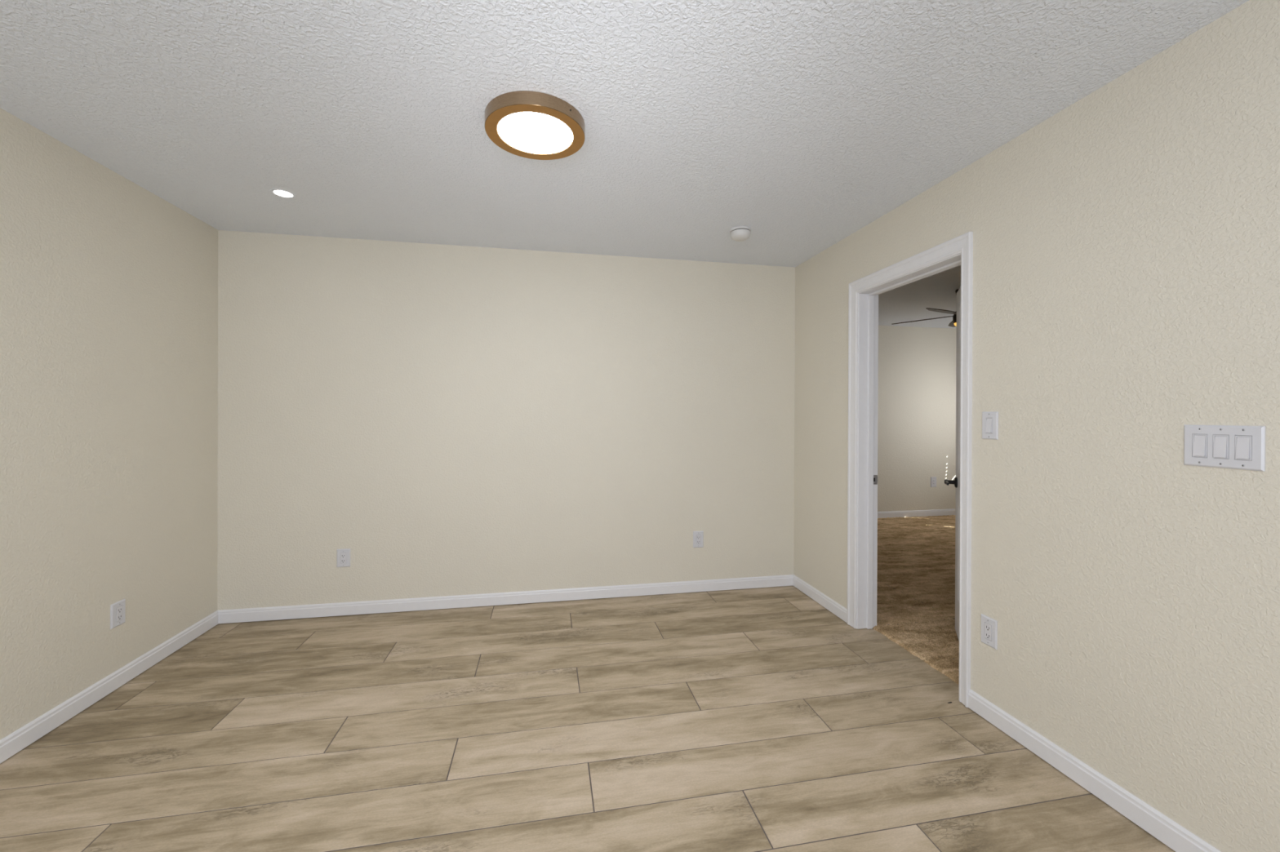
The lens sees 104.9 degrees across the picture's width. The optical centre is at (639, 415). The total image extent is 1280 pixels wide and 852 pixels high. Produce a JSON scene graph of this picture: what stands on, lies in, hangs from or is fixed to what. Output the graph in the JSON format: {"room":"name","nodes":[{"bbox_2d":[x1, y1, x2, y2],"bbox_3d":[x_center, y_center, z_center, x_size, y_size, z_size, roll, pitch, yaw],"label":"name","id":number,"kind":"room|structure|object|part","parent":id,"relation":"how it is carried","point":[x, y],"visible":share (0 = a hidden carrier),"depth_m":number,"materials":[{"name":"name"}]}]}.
{"room":"empty room","nodes":[
{"label":"empty room","id":0,"kind":"room"},
{"bbox_2d":[0,107,217,739],"bbox_3d":[-2.226,0.105,0.683,0.120,2.490,4.800,0,0,-11],"label":"wall","id":1,"kind":"structure","parent":0,"point":[108,288],"depth_m":2.21,"materials":[{"name":"beige paint"}]},
{"bbox_2d":[0,610,218,763],"bbox_3d":[-2.166,1.256,0.698,0.013,0.080,4.800,0,0,-11],"label":"baseboard","id":2,"kind":"structure","parent":1,"relation":"attached to","point":[19,740],"depth_m":2.22,"materials":[{"name":"white paint"}]},
{"bbox_2d":[110,599,125,629],"bbox_3d":[-2.481,0.945,2.342,0.008,0.114,0.079,0,0,-11],"label":"wall outlet","id":3,"kind":"object","parent":1,"relation":"attached to","point":[117,609],"visible":1,"depth_m":2.33,"materials":[{"name":"white plastic"}]},
{"bbox_2d":[116,605,122,622],"bbox_3d":[-2.481,0.945,2.345,0.007,0.066,0.032,0,0,-11],"label":"receptacle","id":4,"kind":"object","parent":3,"relation":"attached to","point":[119,608],"depth_m":2.34,"materials":[{"name":"plastic"}]},
{"bbox_2d":[217,230,795,610],"bbox_3d":[-0.786,0.105,3.462,3.990,2.490,0.120,0,0,-11],"label":"wall","id":5,"kind":"structure","parent":0,"point":[455,420],"depth_m":3.36,"materials":[{"name":"beige paint"}]},
{"bbox_2d":[336,548,350,567],"bbox_3d":[-1.917,0.924,3.183,0.080,0.116,0.008,0,0,-11],"label":"wall outlet","id":6,"kind":"object","parent":5,"relation":"attached to","point":[343,557],"visible":1,"depth_m":3.18,"materials":[{"name":"white plastic"}]},
{"bbox_2d":[340,552,346,563],"bbox_3d":[-1.917,0.924,3.183,0.032,0.066,0.007,0,0,-11],"label":"receptacle","id":7,"kind":"object","parent":6,"relation":"attached to","point":[343,555],"depth_m":3.18,"materials":[{"name":"plastic"}]},
{"bbox_2d":[217,574,793,623],"bbox_3d":[-0.719,1.256,3.410,3.870,0.080,0.013,0,0,-11],"label":"baseboard","id":8,"kind":"structure","parent":5,"relation":"attached to","point":[300,611],"depth_m":3.35,"materials":[{"name":"white paint"}]},
{"bbox_2d":[693,531,703,547],"bbox_3d":[0.430,0.916,3.631,0.078,0.120,0.008,0,0,-11],"label":"wall outlet","id":9,"kind":"object","parent":5,"relation":"attached to","point":[698,536],"visible":1,"depth_m":3.63,"materials":[{"name":"white plastic"}]},
{"bbox_2d":[696,534,700,544],"bbox_3d":[0.430,0.916,3.631,0.032,0.066,0.007,0,0,-11],"label":"receptacle","id":10,"kind":"object","parent":9,"relation":"attached to","point":[698,536],"depth_m":3.63,"materials":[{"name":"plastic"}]},
{"bbox_2d":[0,585,1175,851],"bbox_3d":[-0.225,1.337,1.068,4.005,0.060,4.840,0,0,-11],"label":"floor","id":11,"kind":"structure","parent":0,"point":[757,719],"depth_m":1.93,"materials":[{"name":"brown wood"}]},
{"bbox_2d":[0,0,1248,328],"bbox_3d":[1.573,-1.189,2.454,8.239,0.120,7.064,0,0,-11],"label":"ceiling","id":12,"kind":"structure","parent":0,"point":[800,124],"depth_m":1.79,"materials":[{"name":"white paint"}]},
{"bbox_2d":[269,188,297,199],"bbox_3d":[-1.839,-1.141,2.539,0.116,0.003,0.116,0,0,-11],"label":"recessed light","id":13,"kind":"object","parent":12,"relation":"in","point":[283,193],"visible":1,"depth_m":2.54,"materials":[{"name":"white paint"}]},
{"bbox_2d":[484,90,585,159],"bbox_3d":[-0.405,-1.111,1.911,0.379,0.050,0.379,0,0,-11],"label":"flush ceiling light","id":14,"kind":"object","parent":12,"relation":"attached to","point":[537,126],"visible":1,"depth_m":1.85,"materials":[{"name":"brown metal"}]},
{"bbox_2d":[497,111,573,154],"bbox_3d":[-0.405,-1.088,1.911,0.286,0.003,0.286,0,0,-11],"label":"diffuser","id":15,"kind":"object","parent":14,"relation":"attached to","point":[517,132],"depth_m":1.89,"materials":[{"name":"white"}]},
{"bbox_2d":[729,226,751,241],"bbox_3d":[0.614,-1.103,3.013,0.126,0.062,0.126,0,0,-11],"label":"smoke detector","id":16,"kind":"object","parent":12,"relation":"attached to","point":[739,233],"visible":1,"depth_m":2.97,"materials":[{"name":"plastic"}]},
{"bbox_2d":[891,288,959,327],"bbox_3d":[2.913,-0.960,4.374,1.110,0.336,1.065,0,0,-11],"label":"ceiling fan","id":17,"kind":"object","parent":12,"relation":"hanging from","point":[953,323],"visible":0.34,"depth_m":4.42,"materials":[{"name":"brown metal"}]},
{"bbox_3d":[2.664,-0.895,4.642,0.530,0.037,0.144,0,0,43],"label":"blade","id":18,"kind":"part","parent":17,"relation":"part of","materials":[{"name":"brown wood"}]},
{"bbox_3d":[2.627,-0.895,4.253,0.530,0.037,0.144,0,0,-32],"label":"blade","id":19,"kind":"part","parent":17,"relation":"part of","materials":[{"name":"brown wood"}]},
{"bbox_3d":[3.044,-0.894,4.709,0.144,0.037,0.530,0,0,27],"label":"blade","id":20,"kind":"part","parent":17,"relation":"part of","materials":[{"name":"brown wood"}]},
{"bbox_2d":[873,515,959,684],"bbox_3d":[3.309,1.304,3.902,4.028,0.025,4.644,0,0,-11],"label":"floor","id":21,"kind":"structure","parent":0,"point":[916,555],"depth_m":3.72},
{"bbox_2d":[877,325,956,511],"bbox_3d":[2.877,0.113,6.241,4.248,2.490,0.120,0,0,-11],"label":"wall","id":22,"kind":"structure","parent":0,"point":[917,410],"depth_m":6.30,"materials":[{"name":"beige paint"}]},
{"bbox_2d":[877,508,955,518],"bbox_3d":[2.890,1.256,6.179,3.998,0.080,0.013,0,0,-11],"label":"baseboard","id":23,"kind":"structure","parent":22,"relation":"attached to","point":[933,512],"depth_m":6.29,"materials":[{"name":"white paint"}]},
{"bbox_2d":[930,476,936,487],"bbox_3d":[3.789,0.862,6.352,0.085,0.130,0.008,0,0,-11],"label":"wall outlet","id":24,"kind":"object","parent":22,"relation":"attached to","point":[933,479],"visible":1,"depth_m":6.35,"materials":[{"name":"white plastic"}]},
{"bbox_2d":[793,0,1279,851],"bbox_3d":[1.507,0.116,2.435,0.130,2.490,6.844,0,0,-11],"label":"wall","id":25,"kind":"structure","parent":0,"point":[1126,295],"depth_m":1.61,"materials":[{"name":"beige paint"}]},
{"bbox_2d":[792,574,847,622],"bbox_3d":[1.240,1.264,3.431,0.013,0.080,0.705,0,0,-11],"label":"baseboard","id":26,"kind":"structure","parent":25,"relation":"attached to","point":[827,602],"depth_m":3.37,"materials":[{"name":"white paint"}]},
{"bbox_2d":[873,475,877,484],"bbox_3d":[1.445,0.396,3.024,0.046,0.058,0.006,0,0,-18],"label":"strike plate","id":27,"kind":"object","parent":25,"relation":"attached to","point":[875,477],"visible":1,"depth_m":3.02,"materials":[{"name":"silver metal"}]},
{"bbox_2d":[857,253,960,629],"bbox_3d":[1.467,0.274,2.645,0.134,2.067,0.795,0,0,-11],"label":"door frame","id":28,"kind":"structure","parent":25,"relation":"attached to","point":[868,326],"depth_m":3.01,"materials":[{"name":"white paint"}]},
{"bbox_2d":[847,231,973,707],"bbox_3d":[1.391,0.243,2.642,0.018,2.128,0.897,0,0,-11],"label":"trim","id":29,"kind":"structure","parent":25,"relation":"attached to","point":[962,245],"depth_m":2.25,"materials":[{"name":"white paint"}]},
{"bbox_2d":[944,286,960,640],"bbox_3d":[1.755,0.277,2.633,0.161,2.025,0.766,0,0,27],"label":"door","id":30,"kind":"structure","parent":25,"relation":"in","point":[956,482],"depth_m":2.88,"materials":[{"name":"white paint"}]},
{"bbox_3d":[1.834,0.399,2.900,0.063,0.062,0.136,0,0,27],"label":"handle","id":31,"kind":"part","parent":30,"relation":"part of","materials":[{"name":"black metal"}]},
{"bbox_2d":[981,613,997,649],"bbox_3d":[1.495,0.928,2.112,0.008,0.122,0.077,0,0,-11],"label":"wall outlet","id":32,"kind":"object","parent":25,"relation":"attached to","point":[988,625],"visible":1,"depth_m":2.10,"materials":[{"name":"white plastic"}]},
{"bbox_2d":[984,622,991,640],"bbox_3d":[1.495,0.928,2.112,0.007,0.066,0.032,0,0,-11],"label":"receptacle","id":33,"kind":"object","parent":32,"relation":"attached to","point":[988,626],"depth_m":2.11,"materials":[{"name":"plastic"}]},
{"bbox_2d":[982,411,998,439],"bbox_3d":[1.497,0.044,2.110,0.012,0.118,0.076,0,0,-11],"label":"light switch","id":34,"kind":"object","parent":25,"relation":"attached to","point":[989,420],"visible":1,"depth_m":2.10,"materials":[{"name":"white plastic"}]},
{"bbox_3d":[1.499,0.044,2.111,0.006,0.066,0.032,0,0,-11],"label":"switch frame","id":35,"kind":"part","parent":34,"relation":"part of","materials":[{"name":"white plastic"}]},
{"bbox_2d":[968,688,1221,851],"bbox_3d":[1.774,1.271,0.633,0.013,0.080,3.198,0,0,-11],"label":"baseboard","id":36,"kind":"structure","parent":25,"relation":"attached to","point":[1180,839],"depth_m":1.69,"materials":[{"name":"white paint"}]},
{"bbox_2d":[1183,424,1265,471],"bbox_3d":[1.635,0.089,1.385,0.012,0.120,0.168,0,0,-11],"label":"light switch","id":37,"kind":"object","parent":25,"relation":"attached to","point":[1224,446],"visible":1,"depth_m":1.38,"materials":[{"name":"white plastic"}]},
{"bbox_3d":[1.628,0.089,1.431,0.006,0.066,0.032,0,0,-11],"label":"switch frame","id":38,"kind":"part","parent":37,"relation":"part of","materials":[{"name":"white plastic"}]},
{"bbox_3d":[1.637,0.089,1.386,0.006,0.066,0.032,0,0,-11],"label":"switch frame","id":39,"kind":"part","parent":37,"relation":"part of","materials":[{"name":"white plastic"}]},
{"bbox_3d":[1.645,0.089,1.341,0.006,0.066,0.032,0,0,-11],"label":"switch frame","id":40,"kind":"part","parent":37,"relation":"part of","materials":[{"name":"white plastic"}]}
]}

